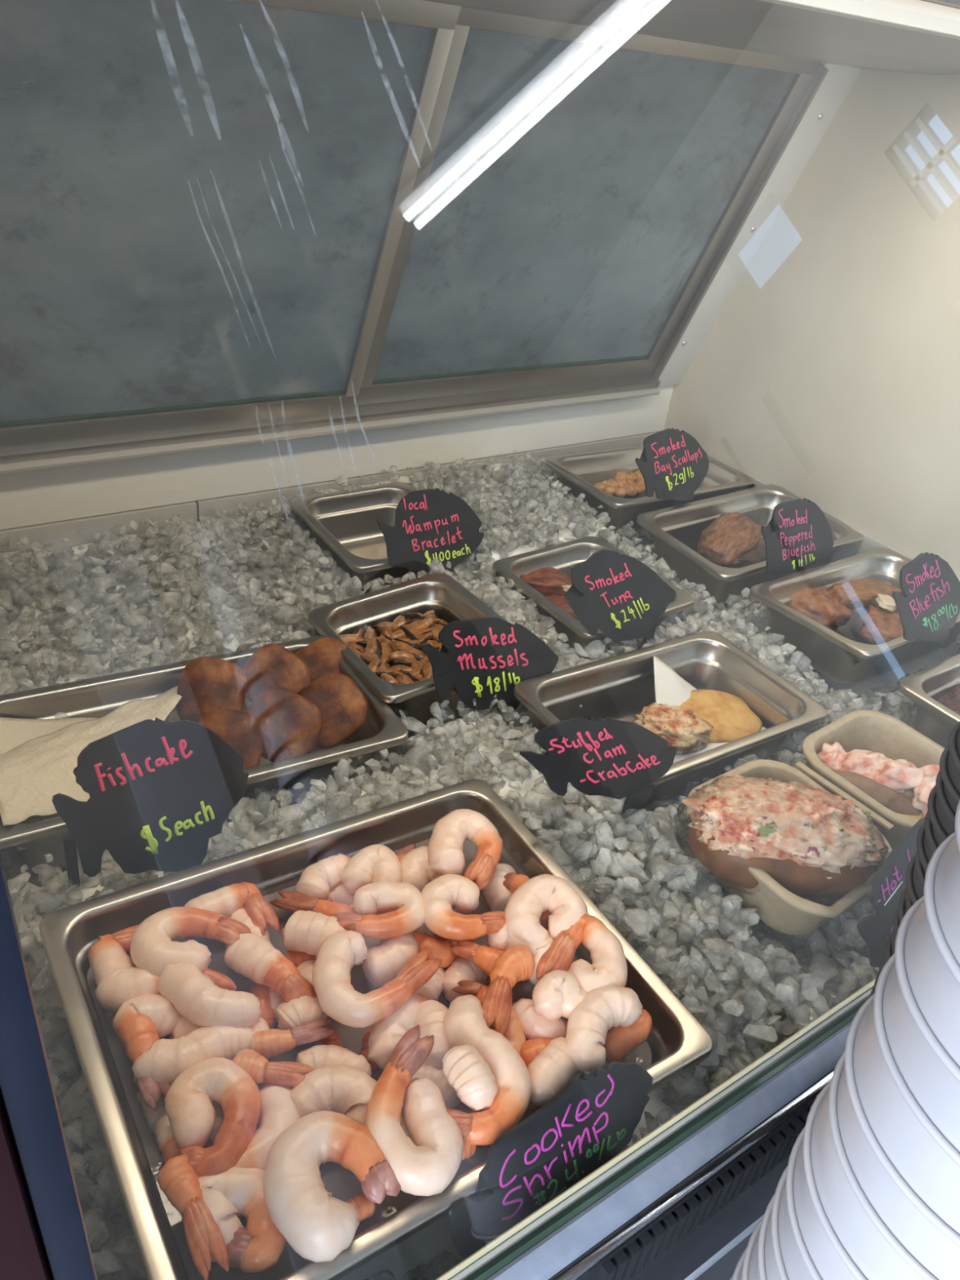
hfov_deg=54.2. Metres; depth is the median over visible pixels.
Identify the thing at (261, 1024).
shrimp
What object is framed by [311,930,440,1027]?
shrimp
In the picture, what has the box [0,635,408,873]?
pan
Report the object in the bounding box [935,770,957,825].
foam cup
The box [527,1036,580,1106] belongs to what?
shrimp
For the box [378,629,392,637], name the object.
mussel
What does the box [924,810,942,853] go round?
foam cup
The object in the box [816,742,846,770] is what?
meat
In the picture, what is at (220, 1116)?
shrimp
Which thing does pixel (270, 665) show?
cake
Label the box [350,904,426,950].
shrimp
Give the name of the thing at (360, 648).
mussel
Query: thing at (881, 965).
foam cup
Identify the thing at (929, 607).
fish sign
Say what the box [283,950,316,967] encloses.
shrimp
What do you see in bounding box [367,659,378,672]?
mussel
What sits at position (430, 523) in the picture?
fish sign
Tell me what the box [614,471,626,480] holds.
scallop
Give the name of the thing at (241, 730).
cake
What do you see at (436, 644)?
mussel
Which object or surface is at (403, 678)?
mussel
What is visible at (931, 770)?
meat
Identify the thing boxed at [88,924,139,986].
shrimp
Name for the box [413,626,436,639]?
mussel
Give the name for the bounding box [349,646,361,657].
mussel
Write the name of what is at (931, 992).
paper cup
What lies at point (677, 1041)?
pan
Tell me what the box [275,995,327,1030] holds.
shrimp
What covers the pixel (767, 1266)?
paper cup
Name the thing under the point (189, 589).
crushed ice
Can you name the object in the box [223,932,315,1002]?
shrimp
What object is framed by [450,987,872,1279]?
rail
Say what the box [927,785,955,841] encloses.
foam cup
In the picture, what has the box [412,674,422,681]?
mussel
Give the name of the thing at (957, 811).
paper cup
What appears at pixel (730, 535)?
fish fillet
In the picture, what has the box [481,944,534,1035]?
shrimp
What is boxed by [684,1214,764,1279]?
trim strip
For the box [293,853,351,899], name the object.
shrimp
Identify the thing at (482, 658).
fish sign
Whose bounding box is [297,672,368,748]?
cake
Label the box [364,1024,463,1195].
shrimp
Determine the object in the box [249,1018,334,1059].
shrimp
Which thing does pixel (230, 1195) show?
shrimp
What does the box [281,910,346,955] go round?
shrimp
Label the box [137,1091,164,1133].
shrimp
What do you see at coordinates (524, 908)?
shrimp
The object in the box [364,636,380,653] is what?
mussel
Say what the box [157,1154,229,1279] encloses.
shrimp
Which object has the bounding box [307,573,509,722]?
pan
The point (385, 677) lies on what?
mussel
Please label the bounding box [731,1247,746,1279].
paper cup
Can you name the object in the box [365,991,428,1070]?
shrimp
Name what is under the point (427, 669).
mussel
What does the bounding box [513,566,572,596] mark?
fish fillet
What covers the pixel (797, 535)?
fish sign
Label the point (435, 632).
mussel
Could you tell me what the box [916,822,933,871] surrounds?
foam cup
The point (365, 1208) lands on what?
shrimp
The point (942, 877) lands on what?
paper cup
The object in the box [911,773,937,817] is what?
meat
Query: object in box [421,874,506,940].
shrimp
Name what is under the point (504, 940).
shrimp
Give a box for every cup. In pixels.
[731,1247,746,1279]
[742,1217,763,1279]
[757,1194,781,1279]
[771,1165,813,1279]
[786,1126,856,1279]
[803,1080,924,1279]
[828,1050,959,1279]
[844,993,959,1247]
[873,953,959,1166]
[873,973,878,993]
[878,961,882,976]
[882,954,886,968]
[884,932,893,961]
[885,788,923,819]
[891,928,895,953]
[893,906,900,938]
[894,895,959,1082]
[897,888,907,923]
[905,855,924,904]
[905,886,912,910]
[915,850,925,888]
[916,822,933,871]
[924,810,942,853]
[924,831,959,985]
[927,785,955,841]
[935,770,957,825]
[939,745,959,804]
[948,721,959,773]
[955,800,959,852]
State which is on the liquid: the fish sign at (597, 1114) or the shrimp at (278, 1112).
the shrimp at (278, 1112)
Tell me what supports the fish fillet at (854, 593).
on the fish fillet at (873, 602)
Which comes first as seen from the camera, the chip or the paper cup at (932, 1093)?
the paper cup at (932, 1093)
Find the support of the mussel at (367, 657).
on the mussel pieces at (391, 663)
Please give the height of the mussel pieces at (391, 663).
0.022 m
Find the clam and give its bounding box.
[631,702,713,755]
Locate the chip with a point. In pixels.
(885, 602)
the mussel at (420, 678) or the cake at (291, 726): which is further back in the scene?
the mussel at (420, 678)
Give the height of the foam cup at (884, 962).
0.090 m
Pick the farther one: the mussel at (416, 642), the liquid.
the mussel at (416, 642)
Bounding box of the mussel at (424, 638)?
[417,631,433,644]
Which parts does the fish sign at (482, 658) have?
prop leg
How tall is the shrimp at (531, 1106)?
0.018 m
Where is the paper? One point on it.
(671, 689)
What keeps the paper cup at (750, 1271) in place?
on the paper cup at (737, 1275)
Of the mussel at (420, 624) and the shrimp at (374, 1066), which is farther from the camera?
the mussel at (420, 624)
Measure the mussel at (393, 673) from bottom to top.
0.015 m
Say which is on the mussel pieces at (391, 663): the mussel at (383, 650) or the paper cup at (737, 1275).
the mussel at (383, 650)
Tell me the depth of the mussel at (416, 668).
0.88 m
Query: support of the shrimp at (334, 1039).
on the liquid
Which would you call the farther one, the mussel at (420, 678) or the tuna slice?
the tuna slice
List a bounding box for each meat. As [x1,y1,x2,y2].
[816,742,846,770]
[830,749,892,773]
[860,773,913,796]
[869,758,925,794]
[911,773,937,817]
[919,764,939,776]
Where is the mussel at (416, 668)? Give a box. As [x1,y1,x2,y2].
[407,662,423,677]
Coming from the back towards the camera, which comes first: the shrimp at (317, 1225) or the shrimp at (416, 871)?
the shrimp at (416, 871)
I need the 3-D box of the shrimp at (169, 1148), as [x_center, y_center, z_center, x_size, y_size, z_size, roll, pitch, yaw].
[-0.155,0.260,0.479,0.016,0.016,0.025,-15,39,-31]
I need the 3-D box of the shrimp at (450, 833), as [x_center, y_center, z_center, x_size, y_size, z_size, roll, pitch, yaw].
[-0.011,0.145,0.656,0.052,0.024,0.066,14,33,10]
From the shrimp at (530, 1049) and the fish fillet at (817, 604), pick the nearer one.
the shrimp at (530, 1049)
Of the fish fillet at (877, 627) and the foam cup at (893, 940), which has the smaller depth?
the foam cup at (893, 940)
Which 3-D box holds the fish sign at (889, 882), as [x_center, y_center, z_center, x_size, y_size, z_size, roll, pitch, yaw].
[0.308,0.179,0.672,0.121,0.086,0.044,-15,39,-31]
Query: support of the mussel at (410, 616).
on the mussel at (399, 620)
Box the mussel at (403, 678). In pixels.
[395,672,415,684]
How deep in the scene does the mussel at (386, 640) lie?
0.93 m
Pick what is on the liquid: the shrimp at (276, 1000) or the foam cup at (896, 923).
the shrimp at (276, 1000)
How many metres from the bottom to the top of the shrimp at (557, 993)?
0.022 m
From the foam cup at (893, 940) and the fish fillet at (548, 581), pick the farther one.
the fish fillet at (548, 581)
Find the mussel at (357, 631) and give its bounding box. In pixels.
[351,626,363,636]
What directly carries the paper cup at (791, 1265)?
on the paper cup at (767, 1266)
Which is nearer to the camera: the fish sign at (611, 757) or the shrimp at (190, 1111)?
the shrimp at (190, 1111)
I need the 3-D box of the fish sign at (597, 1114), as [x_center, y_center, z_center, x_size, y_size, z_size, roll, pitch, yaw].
[0.041,0.265,0.493,0.137,0.052,0.032,-15,39,-31]
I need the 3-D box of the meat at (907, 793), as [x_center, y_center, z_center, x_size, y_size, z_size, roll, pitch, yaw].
[0.338,0.127,0.797,0.062,0.028,0.028,7,32,-1]
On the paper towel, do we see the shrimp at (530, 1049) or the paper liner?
the paper liner
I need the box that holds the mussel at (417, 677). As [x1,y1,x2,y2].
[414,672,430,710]
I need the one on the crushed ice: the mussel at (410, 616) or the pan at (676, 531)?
the pan at (676, 531)
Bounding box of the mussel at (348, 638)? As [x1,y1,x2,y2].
[338,634,364,644]
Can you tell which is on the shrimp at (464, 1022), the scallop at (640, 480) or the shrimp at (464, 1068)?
the shrimp at (464, 1068)
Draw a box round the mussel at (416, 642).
[408,640,425,652]
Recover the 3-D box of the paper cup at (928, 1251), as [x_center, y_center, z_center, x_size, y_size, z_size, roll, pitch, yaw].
[0.171,0.124,0.273,0.104,0.105,0.104,32,39,32]
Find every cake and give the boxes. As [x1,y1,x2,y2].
[175,656,247,723]
[198,709,262,769]
[242,644,312,702]
[247,686,323,762]
[294,637,346,682]
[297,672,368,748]
[680,689,762,743]
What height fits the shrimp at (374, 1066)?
0.016 m
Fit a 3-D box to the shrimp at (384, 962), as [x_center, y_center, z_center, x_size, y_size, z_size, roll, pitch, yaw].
[-0.055,0.200,0.594,0.028,0.026,0.044,23,35,23]
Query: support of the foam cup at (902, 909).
on the foam cup at (896, 923)
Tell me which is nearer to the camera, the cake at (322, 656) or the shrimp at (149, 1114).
the shrimp at (149, 1114)
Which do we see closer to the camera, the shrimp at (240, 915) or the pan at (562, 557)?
the shrimp at (240, 915)
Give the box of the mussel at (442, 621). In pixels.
[434,617,448,624]
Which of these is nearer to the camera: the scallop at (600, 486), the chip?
the chip
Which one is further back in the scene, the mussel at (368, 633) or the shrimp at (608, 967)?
the mussel at (368, 633)
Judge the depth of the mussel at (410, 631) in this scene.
0.94 m
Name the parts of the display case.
panel, trim, rail, pane, panel, rail, rail, pane, rail, rail, roof panel, corner panel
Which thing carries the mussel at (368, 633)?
on the mussel pieces at (391, 663)
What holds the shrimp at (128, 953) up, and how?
on the liquid
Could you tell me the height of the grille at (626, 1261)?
0.044 m
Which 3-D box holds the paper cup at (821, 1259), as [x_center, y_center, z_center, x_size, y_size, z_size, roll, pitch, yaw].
[0.166,0.165,0.302,0.104,0.108,0.104,-4,34,-17]
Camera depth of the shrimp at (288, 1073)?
0.50 m
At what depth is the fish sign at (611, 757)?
0.70 m
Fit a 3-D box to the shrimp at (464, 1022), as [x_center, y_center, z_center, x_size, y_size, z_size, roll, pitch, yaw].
[0.002,0.236,0.516,0.055,0.023,0.089,10,32,4]
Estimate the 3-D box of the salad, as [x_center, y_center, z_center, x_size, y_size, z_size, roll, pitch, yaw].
[0.230,0.153,0.718,0.161,0.088,0.101,8,32,0]
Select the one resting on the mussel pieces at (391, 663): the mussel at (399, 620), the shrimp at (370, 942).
the mussel at (399, 620)
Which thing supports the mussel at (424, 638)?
on the mussel at (410, 631)
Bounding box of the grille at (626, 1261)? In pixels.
[577,1100,814,1279]
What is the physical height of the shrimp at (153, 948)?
0.025 m
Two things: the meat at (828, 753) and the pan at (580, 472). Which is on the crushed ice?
the pan at (580, 472)
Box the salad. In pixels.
[673,774,888,906]
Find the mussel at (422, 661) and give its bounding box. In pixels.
[415,656,428,666]
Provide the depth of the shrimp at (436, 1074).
0.53 m
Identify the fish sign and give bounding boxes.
[52,717,248,884]
[376,487,484,574]
[420,617,558,711]
[448,1061,653,1260]
[519,715,675,812]
[564,549,675,648]
[635,427,709,506]
[760,497,833,574]
[856,817,924,967]
[892,551,959,648]
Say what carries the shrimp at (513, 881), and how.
on the liquid
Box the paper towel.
[0,697,271,850]
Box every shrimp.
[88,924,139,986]
[94,967,236,1013]
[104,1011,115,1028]
[112,993,180,1110]
[125,951,137,967]
[129,906,251,975]
[131,1025,253,1085]
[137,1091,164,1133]
[151,1109,169,1151]
[157,962,262,1027]
[157,1125,179,1164]
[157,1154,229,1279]
[164,1057,261,1177]
[168,1014,199,1039]
[184,881,279,935]
[198,1166,286,1272]
[205,1102,224,1146]
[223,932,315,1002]
[228,907,270,942]
[231,1048,314,1086]
[234,1082,300,1170]
[249,986,260,998]
[249,1017,270,1060]
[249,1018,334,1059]
[250,982,275,1029]
[262,1111,400,1262]
[269,890,355,916]
[269,987,284,1023]
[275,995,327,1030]
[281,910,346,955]
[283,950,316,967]
[289,1064,377,1124]
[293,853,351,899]
[295,1044,371,1076]
[296,959,317,997]
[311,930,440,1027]
[314,1026,342,1047]
[327,884,355,905]
[330,881,425,938]
[340,844,403,893]
[345,1192,375,1222]
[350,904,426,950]
[359,1026,378,1070]
[362,931,418,987]
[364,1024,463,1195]
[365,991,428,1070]
[395,843,416,862]
[400,845,440,893]
[400,1115,409,1137]
[409,1063,460,1108]
[413,931,457,967]
[415,967,444,1001]
[416,1000,452,1067]
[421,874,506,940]
[427,808,502,890]
[433,933,461,959]
[441,1044,498,1111]
[442,956,487,1003]
[443,994,531,1145]
[449,940,504,977]
[452,980,488,1005]
[462,1142,475,1159]
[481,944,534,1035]
[483,863,515,911]
[486,923,553,985]
[492,1005,525,1054]
[502,871,551,930]
[504,874,587,944]
[511,998,567,1039]
[519,1037,553,1067]
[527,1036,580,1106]
[527,1102,539,1110]
[532,969,587,1021]
[536,913,627,992]
[564,986,642,1073]
[566,1071,582,1085]
[603,1008,652,1062]
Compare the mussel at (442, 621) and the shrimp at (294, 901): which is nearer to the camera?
the shrimp at (294, 901)
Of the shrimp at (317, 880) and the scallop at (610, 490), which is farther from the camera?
the scallop at (610, 490)
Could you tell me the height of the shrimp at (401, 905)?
0.021 m
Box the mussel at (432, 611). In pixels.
[423,609,439,617]
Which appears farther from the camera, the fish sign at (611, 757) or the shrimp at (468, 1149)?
the fish sign at (611, 757)
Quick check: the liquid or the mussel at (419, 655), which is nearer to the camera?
the liquid
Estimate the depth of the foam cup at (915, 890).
0.37 m
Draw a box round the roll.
[834,770,919,815]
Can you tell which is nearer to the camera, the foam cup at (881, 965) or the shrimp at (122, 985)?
the foam cup at (881, 965)
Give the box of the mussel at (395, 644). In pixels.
[387,637,421,652]
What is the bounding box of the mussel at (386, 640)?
[376,633,393,653]
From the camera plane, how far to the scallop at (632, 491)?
1.34 m
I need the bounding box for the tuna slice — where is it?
[561,585,571,591]
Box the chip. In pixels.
[875,593,896,611]
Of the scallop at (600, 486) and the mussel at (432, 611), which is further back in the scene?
the scallop at (600, 486)
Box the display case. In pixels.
[0,0,959,1279]
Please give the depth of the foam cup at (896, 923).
0.40 m
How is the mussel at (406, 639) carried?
on the mussel pieces at (391, 663)
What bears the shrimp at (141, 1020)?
on the liquid
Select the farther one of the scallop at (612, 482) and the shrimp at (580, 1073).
the scallop at (612, 482)
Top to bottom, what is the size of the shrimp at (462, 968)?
0.023 m
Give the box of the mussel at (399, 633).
[389,628,408,639]
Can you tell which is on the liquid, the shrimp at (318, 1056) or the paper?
the shrimp at (318, 1056)
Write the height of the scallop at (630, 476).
0.017 m
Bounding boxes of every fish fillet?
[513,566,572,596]
[697,511,762,564]
[706,534,765,568]
[788,586,855,628]
[827,578,902,608]
[859,604,902,644]
[862,594,898,613]
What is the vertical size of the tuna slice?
0.009 m
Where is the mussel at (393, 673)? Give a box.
[374,668,402,678]
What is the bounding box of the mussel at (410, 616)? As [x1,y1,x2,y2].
[399,612,425,622]
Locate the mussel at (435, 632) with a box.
[431,628,441,642]
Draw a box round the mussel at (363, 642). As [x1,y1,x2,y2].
[355,639,369,648]
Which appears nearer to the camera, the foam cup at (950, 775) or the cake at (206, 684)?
the foam cup at (950, 775)
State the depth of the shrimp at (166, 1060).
0.50 m
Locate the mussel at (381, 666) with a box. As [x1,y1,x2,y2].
[377,662,391,670]
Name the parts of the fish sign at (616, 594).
prop leg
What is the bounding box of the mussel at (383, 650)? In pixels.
[375,638,391,663]
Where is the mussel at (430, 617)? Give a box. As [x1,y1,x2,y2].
[424,614,439,627]
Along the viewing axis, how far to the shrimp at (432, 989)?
0.58 m
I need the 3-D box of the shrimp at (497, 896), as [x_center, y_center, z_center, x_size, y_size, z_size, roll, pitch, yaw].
[0.014,0.176,0.664,0.025,0.024,0.041,5,32,-4]
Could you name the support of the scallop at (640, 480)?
in the pan at (580, 472)
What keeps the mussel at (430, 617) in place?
on the mussel pieces at (391, 663)
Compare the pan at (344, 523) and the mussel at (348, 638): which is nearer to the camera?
the mussel at (348, 638)
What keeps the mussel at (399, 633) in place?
on the mussel pieces at (391, 663)
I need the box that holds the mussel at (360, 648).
[346,643,364,653]
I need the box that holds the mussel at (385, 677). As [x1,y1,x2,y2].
[380,673,399,684]
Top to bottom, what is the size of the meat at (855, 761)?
0.030 m
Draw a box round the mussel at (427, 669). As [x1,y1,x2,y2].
[422,660,432,679]
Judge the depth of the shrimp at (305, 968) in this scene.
0.58 m
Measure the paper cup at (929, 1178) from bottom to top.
0.105 m
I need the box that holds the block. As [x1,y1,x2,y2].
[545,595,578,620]
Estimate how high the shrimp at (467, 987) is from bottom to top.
0.013 m
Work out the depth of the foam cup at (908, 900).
0.38 m
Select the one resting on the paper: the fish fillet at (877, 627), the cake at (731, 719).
the cake at (731, 719)
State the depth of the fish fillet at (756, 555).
1.20 m
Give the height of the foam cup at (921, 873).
0.090 m
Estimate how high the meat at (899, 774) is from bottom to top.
0.032 m
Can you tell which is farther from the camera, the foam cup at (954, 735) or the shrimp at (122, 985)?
the shrimp at (122, 985)
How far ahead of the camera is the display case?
0.95 m
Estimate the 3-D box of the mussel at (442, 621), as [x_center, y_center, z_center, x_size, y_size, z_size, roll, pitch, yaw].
[-0.043,-0.015,0.968,0.032,0.015,0.016,25,36,26]
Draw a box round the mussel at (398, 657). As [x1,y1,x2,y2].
[388,650,417,666]
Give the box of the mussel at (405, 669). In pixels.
[389,664,411,675]
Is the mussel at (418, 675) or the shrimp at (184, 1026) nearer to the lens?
the shrimp at (184, 1026)
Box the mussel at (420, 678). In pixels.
[413,673,426,681]
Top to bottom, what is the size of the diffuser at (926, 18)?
0.014 m
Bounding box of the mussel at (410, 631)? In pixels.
[400,624,422,639]
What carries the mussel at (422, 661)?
on the mussel pieces at (391, 663)
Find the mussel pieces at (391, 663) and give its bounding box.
[389,659,395,666]
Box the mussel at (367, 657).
[360,652,383,665]
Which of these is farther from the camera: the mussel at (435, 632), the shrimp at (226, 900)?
the mussel at (435, 632)
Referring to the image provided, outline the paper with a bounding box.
[653,656,787,797]
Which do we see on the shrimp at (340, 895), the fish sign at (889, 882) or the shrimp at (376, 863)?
the shrimp at (376, 863)
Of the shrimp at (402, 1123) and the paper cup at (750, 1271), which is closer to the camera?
the paper cup at (750, 1271)
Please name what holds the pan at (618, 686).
on the crushed ice
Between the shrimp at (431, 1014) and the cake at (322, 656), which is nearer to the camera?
the shrimp at (431, 1014)
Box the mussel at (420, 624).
[398,614,430,631]
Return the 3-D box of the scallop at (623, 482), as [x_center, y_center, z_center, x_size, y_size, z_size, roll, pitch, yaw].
[0.204,-0.226,1.358,0.019,0.017,0.021,-8,35,-23]
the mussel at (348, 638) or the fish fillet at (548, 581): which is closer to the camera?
the mussel at (348, 638)
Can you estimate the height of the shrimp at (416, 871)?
0.026 m
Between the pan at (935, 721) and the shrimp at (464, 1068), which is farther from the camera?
the pan at (935, 721)
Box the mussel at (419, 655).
[397,647,426,660]
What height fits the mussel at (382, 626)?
0.020 m
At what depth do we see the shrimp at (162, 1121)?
0.49 m
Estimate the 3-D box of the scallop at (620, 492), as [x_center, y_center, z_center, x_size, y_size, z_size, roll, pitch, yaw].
[0.198,-0.210,1.332,0.021,0.017,0.020,27,37,28]
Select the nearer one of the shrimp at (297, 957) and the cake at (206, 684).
the shrimp at (297, 957)
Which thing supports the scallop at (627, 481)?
in the pan at (580, 472)
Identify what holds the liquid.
in the pan at (677, 1041)
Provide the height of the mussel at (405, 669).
0.018 m
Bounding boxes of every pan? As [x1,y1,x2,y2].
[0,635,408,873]
[39,778,713,1279]
[290,481,477,593]
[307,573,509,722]
[492,536,693,659]
[513,631,827,806]
[544,444,755,534]
[636,484,863,603]
[749,548,959,684]
[897,653,959,748]
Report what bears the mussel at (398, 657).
on the mussel pieces at (391, 663)
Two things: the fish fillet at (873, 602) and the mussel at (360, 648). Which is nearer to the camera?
the mussel at (360, 648)
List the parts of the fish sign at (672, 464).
prop leg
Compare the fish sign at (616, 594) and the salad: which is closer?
the salad
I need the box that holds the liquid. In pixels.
[86,838,652,1279]
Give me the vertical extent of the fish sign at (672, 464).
0.142 m
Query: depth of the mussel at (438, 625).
0.95 m
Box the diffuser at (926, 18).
[778,0,959,36]
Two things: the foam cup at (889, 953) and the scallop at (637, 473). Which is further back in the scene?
the scallop at (637, 473)
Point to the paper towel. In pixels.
(14, 732)
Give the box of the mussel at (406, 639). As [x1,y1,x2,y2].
[398,637,410,641]
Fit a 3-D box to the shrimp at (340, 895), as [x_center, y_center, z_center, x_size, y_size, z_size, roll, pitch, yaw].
[-0.095,0.175,0.644,0.044,0.022,0.023,0,33,-12]
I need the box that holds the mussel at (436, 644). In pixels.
[425,640,439,650]
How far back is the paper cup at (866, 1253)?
0.30 m
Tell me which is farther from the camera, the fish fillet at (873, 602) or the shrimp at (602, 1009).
the fish fillet at (873, 602)
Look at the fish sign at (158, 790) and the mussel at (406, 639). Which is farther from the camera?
the mussel at (406, 639)
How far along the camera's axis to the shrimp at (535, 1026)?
0.55 m
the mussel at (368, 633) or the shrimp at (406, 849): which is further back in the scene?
the mussel at (368, 633)
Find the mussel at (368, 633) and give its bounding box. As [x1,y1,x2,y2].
[361,624,377,639]
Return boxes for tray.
[687,759,892,935]
[802,710,944,849]
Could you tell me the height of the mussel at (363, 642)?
0.016 m
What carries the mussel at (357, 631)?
on the mussel pieces at (391, 663)
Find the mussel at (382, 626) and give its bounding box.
[370,622,399,632]
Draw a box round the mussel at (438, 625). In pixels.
[431,621,444,629]
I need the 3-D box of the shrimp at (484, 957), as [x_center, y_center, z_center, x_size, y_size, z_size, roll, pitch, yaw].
[0.002,0.200,0.591,0.042,0.018,0.019,21,35,20]
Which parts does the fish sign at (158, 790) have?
prop leg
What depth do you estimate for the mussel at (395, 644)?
0.92 m
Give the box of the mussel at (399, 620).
[392,615,408,628]
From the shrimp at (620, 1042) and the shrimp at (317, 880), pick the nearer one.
the shrimp at (620, 1042)
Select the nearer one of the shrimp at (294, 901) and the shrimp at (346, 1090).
the shrimp at (346, 1090)
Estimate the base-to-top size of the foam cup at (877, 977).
0.090 m
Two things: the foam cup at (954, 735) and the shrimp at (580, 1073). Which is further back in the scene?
the shrimp at (580, 1073)
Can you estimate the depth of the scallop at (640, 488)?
1.34 m
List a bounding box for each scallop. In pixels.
[593,482,605,491]
[602,484,615,496]
[605,479,617,488]
[613,485,627,497]
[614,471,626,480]
[616,479,626,487]
[623,483,636,496]
[625,471,636,481]
[626,480,635,484]
[633,469,643,478]
[633,482,644,494]
[634,477,644,484]
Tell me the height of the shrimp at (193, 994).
0.024 m
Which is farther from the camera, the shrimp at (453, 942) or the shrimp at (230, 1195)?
the shrimp at (453, 942)
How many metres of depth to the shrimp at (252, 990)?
0.57 m
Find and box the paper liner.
[0,685,182,826]
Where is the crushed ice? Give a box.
[0,444,959,1279]
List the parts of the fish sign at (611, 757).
prop leg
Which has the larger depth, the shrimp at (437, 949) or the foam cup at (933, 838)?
the shrimp at (437, 949)
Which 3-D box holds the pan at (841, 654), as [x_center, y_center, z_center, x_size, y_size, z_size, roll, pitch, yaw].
[0.447,-0.025,1.079,0.265,0.069,0.162,-16,39,-32]
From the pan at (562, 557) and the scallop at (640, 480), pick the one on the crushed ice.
the pan at (562, 557)
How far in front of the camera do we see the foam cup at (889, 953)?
0.42 m
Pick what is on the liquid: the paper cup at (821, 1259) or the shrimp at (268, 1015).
the shrimp at (268, 1015)
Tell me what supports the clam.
on the paper

